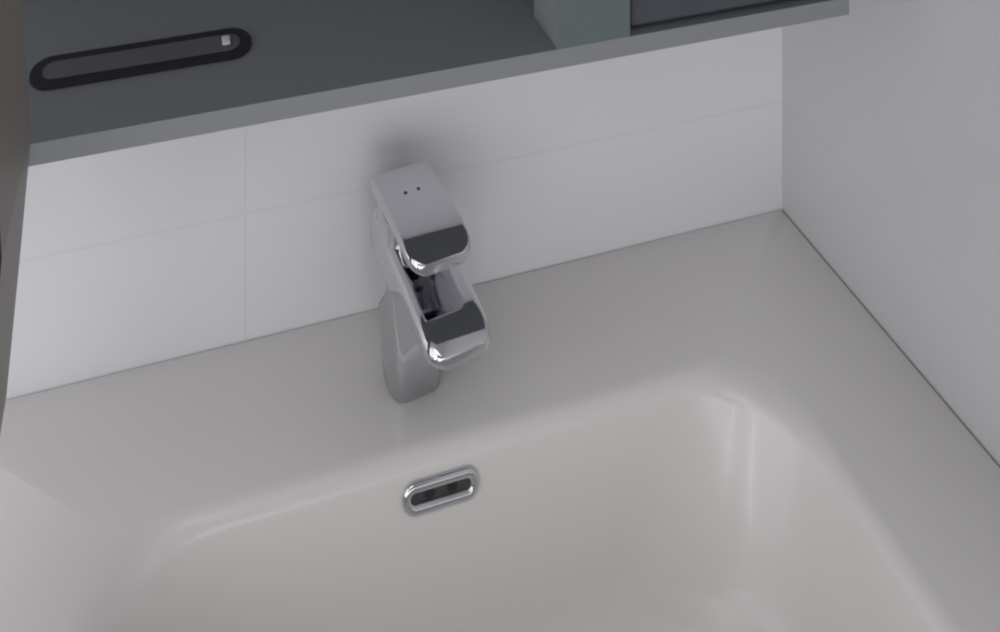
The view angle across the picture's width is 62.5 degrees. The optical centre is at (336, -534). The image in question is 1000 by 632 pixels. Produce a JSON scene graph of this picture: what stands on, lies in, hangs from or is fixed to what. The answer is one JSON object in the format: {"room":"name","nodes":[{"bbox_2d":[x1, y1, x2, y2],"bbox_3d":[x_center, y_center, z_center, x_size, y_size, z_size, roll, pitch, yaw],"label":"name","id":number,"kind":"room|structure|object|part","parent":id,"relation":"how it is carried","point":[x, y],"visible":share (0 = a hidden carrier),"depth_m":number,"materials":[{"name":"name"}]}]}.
{"room":"bathroom","nodes":[
{"label":"bathroom","id":0,"kind":"room"},
{"bbox_2d":[6,27,781,399],"bbox_3d":[-0.997,0.311,0.490,3.100,2.500,0.100,0,0,-13],"label":"wall","id":1,"kind":"structure","parent":0,"point":[145,255],"depth_m":0.67,"materials":[{"name":"white tile"}]},
{"bbox_2d":[0,0,848,432],"bbox_3d":[0.051,0.341,0.560,0.654,0.737,0.234,0,0,-13],"label":"mirror cabinet","id":2,"kind":"object","parent":1,"relation":"attached to","point":[79,78],"visible":1,"depth_m":0.53,"materials":[{"name":"grey laminate"}]},
{"bbox_3d":[-0.203,0.341,0.417,0.073,0.737,0.070,0,0,-13],"label":"panel","id":3,"kind":"part","parent":2,"relation":"part of","materials":[{"name":"grey"}]},
{"bbox_3d":[0.288,0.189,0.583,0.178,0.401,0.018,0,0,-13],"label":"door panel","id":4,"kind":"part","parent":2,"relation":"part of","materials":[{"name":"grey mirror"}]},
{"bbox_2d":[782,0,999,467],"bbox_3d":[0.813,0.311,-0.682,0.100,2.500,3.000,0,0,-13],"label":"wall","id":5,"kind":"structure","parent":0,"point":[891,108],"depth_m":0.64,"materials":[{"name":"white paint"}]},
{"bbox_3d":[-0.697,1.611,-1.031,3.200,0.100,3.200,0,0,-13],"label":"floor","id":6,"kind":"structure","parent":0,"visible":0},
{"bbox_2d":[0,210,999,631],"bbox_3d":[0.111,1.136,0.456,0.754,0.850,0.466,0,0,-13],"label":"sink","id":7,"kind":"object","parent":6,"relation":"on","point":[707,429],"visible":0.99,"depth_m":0.58,"materials":[{"name":"white ceramic"}]},
{"bbox_2d":[370,160,489,401],"bbox_3d":[0.068,0.636,0.598,0.052,0.149,0.114,0,0,-19],"label":"sink faucet","id":8,"kind":"object","parent":7,"relation":"on","point":[432,318],"visible":1,"depth_m":0.59,"materials":[{"name":"silver metal"}]},
{"bbox_3d":[0.063,0.571,0.611,0.052,0.016,0.084,0,-8,-19],"label":"lever plate","id":9,"kind":"part","parent":8,"relation":"part of","materials":[{"name":"silver metal"}]},
{"bbox_3d":[0.068,0.610,0.598,0.050,0.034,0.114,0,0,-19],"label":"spout","id":10,"kind":"part","parent":8,"relation":"part of","materials":[{"name":"silver metal"}]}
]}

